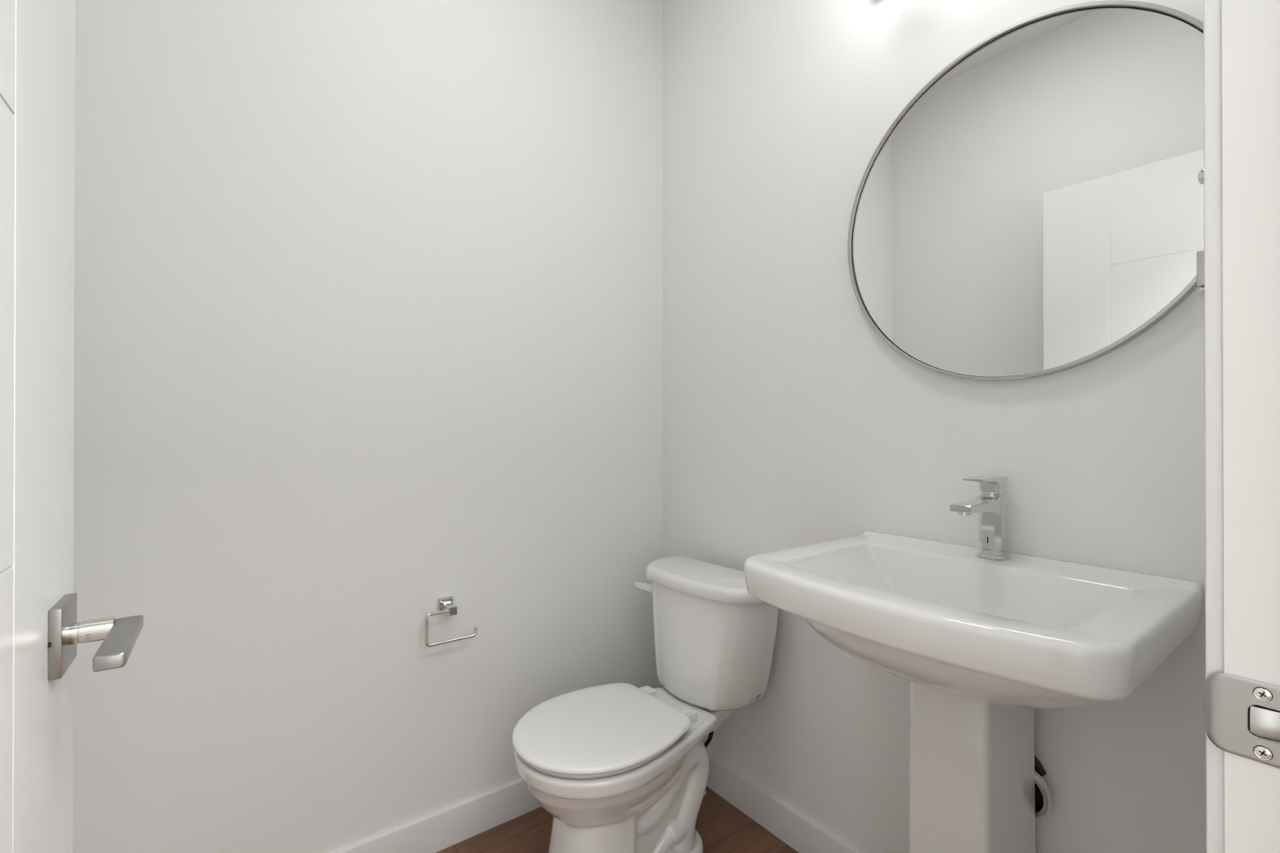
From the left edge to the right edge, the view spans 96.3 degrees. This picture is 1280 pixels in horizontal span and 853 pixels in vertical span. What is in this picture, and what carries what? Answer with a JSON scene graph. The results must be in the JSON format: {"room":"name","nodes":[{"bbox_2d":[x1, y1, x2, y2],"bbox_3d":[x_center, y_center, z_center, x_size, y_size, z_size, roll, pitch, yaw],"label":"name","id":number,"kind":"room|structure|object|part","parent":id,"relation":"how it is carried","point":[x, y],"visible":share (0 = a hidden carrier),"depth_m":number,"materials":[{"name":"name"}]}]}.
{"room":"bathroom","nodes":[
{"label":"bathroom","id":0,"kind":"room"},
{"bbox_2d":[72,0,662,852],"bbox_3d":[-0.579,-0.255,1.637,1.775,2.840,0.100,0,0,-37],"label":"wall","id":1,"kind":"structure","parent":0,"point":[368,294],"depth_m":1.46,"materials":[{"name":"white paint"}]},
{"bbox_2d":[333,778,541,852],"bbox_3d":[-0.545,1.115,1.587,1.575,0.101,0.014,0,0,-37],"label":"baseboard","id":2,"kind":"structure","parent":1,"relation":"attached to","point":[437,831],"depth_m":1.60,"materials":[{"name":"white paint"}]},
{"bbox_2d":[424,595,477,647],"bbox_3d":[-0.524,0.531,1.574,0.142,0.110,0.063,0,0,-37],"label":"toilet paper holder","id":3,"kind":"object","parent":1,"relation":"attached to","point":[445,605],"visible":1,"depth_m":1.55,"materials":[{"name":"silver metal"}]},
{"bbox_3d":[-0.541,0.497,1.595,0.042,0.042,0.010,0,0,-37],"label":"wall plate","id":4,"kind":"part","parent":3,"relation":"part of","materials":[{"name":"silver metal"}]},
{"bbox_3d":[-0.521,0.499,1.571,0.025,0.025,0.054,0,0,-37],"label":"post","id":5,"kind":"part","parent":3,"relation":"part of","materials":[{"name":"silver metal"}]},
{"bbox_2d":[435,786,798,852],"bbox_3d":[-0.033,1.190,0.044,4.000,0.060,3.300,0,0,-37],"label":"floor","id":6,"kind":"structure","parent":0,"point":[722,827],"depth_m":1.63,"materials":[{"name":"brown wood"}]},
{"bbox_2d":[511,555,778,852],"bbox_3d":[-0.001,0.795,1.516,0.706,0.741,0.447,0,0,-40],"label":"toilet","id":7,"kind":"object","parent":6,"relation":"on","point":[620,767],"visible":0.99,"depth_m":1.49,"materials":[{"name":"ceramic"}]},
{"bbox_3d":[-0.109,0.753,1.417,0.403,0.014,0.364,0,0,-40],"label":"seat","id":8,"kind":"part","parent":7,"relation":"part of","materials":[{"name":"white plastic"}]},
{"bbox_3d":[-0.109,0.738,1.417,0.415,0.016,0.376,0,0,-40],"label":"lid","id":9,"kind":"part","parent":7,"relation":"part of","materials":[{"name":"white plastic"}]},
{"bbox_3d":[-0.017,0.965,1.493,0.640,0.400,0.371,0,0,-40],"label":"bowl","id":10,"kind":"part","parent":7,"relation":"part of","materials":[{"name":"ceramic"}]},
{"bbox_3d":[0.017,0.498,1.776,0.077,0.032,0.022,0,0,30],"label":"flush lever","id":11,"kind":"part","parent":7,"relation":"part of","materials":[{"name":"white plastic"}]},
{"bbox_3d":[0.189,0.444,1.675,0.211,0.038,0.447,0,0,-40],"label":"tank lid","id":12,"kind":"part","parent":7,"relation":"part of","materials":[{"name":"ceramic"}]},
{"bbox_3d":[0.184,0.616,1.671,0.199,0.314,0.414,0,0,-40],"label":"tank","id":13,"kind":"part","parent":7,"relation":"part of","materials":[{"name":"ceramic"}]},
{"bbox_2d":[703,730,714,795],"bbox_3d":[0.193,0.961,1.824,0.089,0.411,0.050,0,0,28],"label":"supplies","id":14,"kind":"object","parent":6,"relation":"on","point":[707,742],"visible":0.16,"depth_m":1.82,"materials":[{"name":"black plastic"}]},
{"bbox_2d":[743,530,1202,852],"bbox_3d":[0.541,0.709,1.029,0.501,0.909,0.611,0,0,-37],"label":"pedestal sink","id":15,"kind":"object","parent":6,"relation":"on","point":[980,645],"visible":1,"depth_m":0.99,"materials":[{"name":"ceramic"}]},
{"bbox_2d":[743,530,1202,709],"bbox_3d":[0.541,0.352,1.030,0.501,0.195,0.611,0,0,-37],"label":"basin","id":16,"kind":"object","parent":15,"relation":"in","point":[1022,630],"depth_m":0.90,"materials":[{"name":"ceramic"}]},
{"bbox_2d":[950,475,1010,561],"bbox_3d":[0.663,0.181,1.118,0.165,0.164,0.052,0,0,-37],"label":"faucet","id":17,"kind":"object","parent":15,"relation":"on","point":[991,504],"visible":1,"depth_m":1.13,"materials":[{"name":"silver metal"}]},
{"bbox_3d":[0.649,0.156,1.107,0.129,0.036,0.040,0,0,-37],"label":"spout","id":18,"kind":"part","parent":17,"relation":"part of","materials":[{"name":"silver metal"}]},
{"bbox_3d":[0.681,0.115,1.132,0.110,0.032,0.040,0,0,-37],"label":"handle","id":19,"kind":"part","parent":17,"relation":"part of","materials":[{"name":"silver metal"}]},
{"bbox_2d":[662,0,1206,852],"bbox_3d":[0.613,-0.255,1.440,0.100,2.840,1.644,0,0,-37],"label":"wall","id":20,"kind":"structure","parent":0,"point":[789,422],"depth_m":1.46,"materials":[{"name":"white paint"}]},
{"bbox_2d":[706,752,862,852],"bbox_3d":[0.537,1.114,1.441,0.014,0.101,1.514,0,0,-37],"label":"baseboard","id":21,"kind":"structure","parent":20,"relation":"attached to","point":[792,827],"depth_m":1.64,"materials":[{"name":"white paint"}]},
{"bbox_2d":[847,0,1204,381],"bbox_3d":[0.742,-0.447,1.162,0.026,0.708,0.708,0,0,-37],"label":"round mirror","id":22,"kind":"object","parent":20,"relation":"attached to","point":[1035,208],"visible":0.84,"depth_m":1.11,"materials":[{"name":"silver metal"}]},
{"bbox_2d":[1034,755,1052,817],"bbox_3d":[0.750,0.666,1.125,0.048,0.181,0.106,0,0,-37],"label":"sink drain","id":23,"kind":"object","parent":20,"relation":"attached to","point":[1043,799],"visible":0.34,"depth_m":1.09,"materials":[{"name":"silver metal"}]},
{"bbox_2d":[1035,782,1043,811],"bbox_3d":[0.745,0.705,1.121,0.025,0.081,0.082,0,0,-31],"label":"drain pipe","id":24,"kind":"object","parent":23,"relation":"on","point":[1038,786],"depth_m":1.10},
{"bbox_3d":[-0.252,-0.261,-0.160,3.200,2.840,0.115,0,0,-37],"label":"wall","id":25,"kind":"structure","parent":0,"visible":0},
{"bbox_2d":[0,0,143,852],"bbox_3d":[-0.412,0.099,0.308,0.160,2.100,0.776,0,0,-35],"label":"door","id":26,"kind":"structure","parent":25,"relation":"in","point":[40,632],"depth_m":0.51,"materials":[{"name":"white paint"}]},
{"bbox_3d":[-0.577,0.208,0.574,0.010,0.067,0.067,0,0,-35],"label":"handle plate","id":27,"kind":"part","parent":26,"relation":"part of","materials":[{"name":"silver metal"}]},
{"bbox_3d":[-0.507,0.209,0.560,0.022,0.014,0.128,0,0,-35],"label":"lever","id":28,"kind":"part","parent":26,"relation":"part of","materials":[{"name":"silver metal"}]},
{"bbox_2d":[1203,0,1224,852],"bbox_3d":[0.106,0.067,0.185,0.908,2.188,0.010,0,0,-37],"label":"trim","id":29,"kind":"structure","parent":25,"relation":"attached to","point":[1212,9],"depth_m":0.42,"materials":[{"name":"white paint"}]},
{"bbox_2d":[1204,0,1279,852],"bbox_3d":[0.148,0.092,0.144,0.793,2.137,0.125,0,0,-37],"label":"trim","id":30,"kind":"structure","parent":25,"relation":"attached to","point":[1242,702],"depth_m":0.40,"materials":[{"name":"white paint"}]},
{"bbox_3d":[0.431,0.204,0.402,0.012,0.056,0.048,0,0,-37],"label":"strike plate","id":31,"kind":"part","parent":30,"relation":"part of","materials":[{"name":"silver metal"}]}
]}

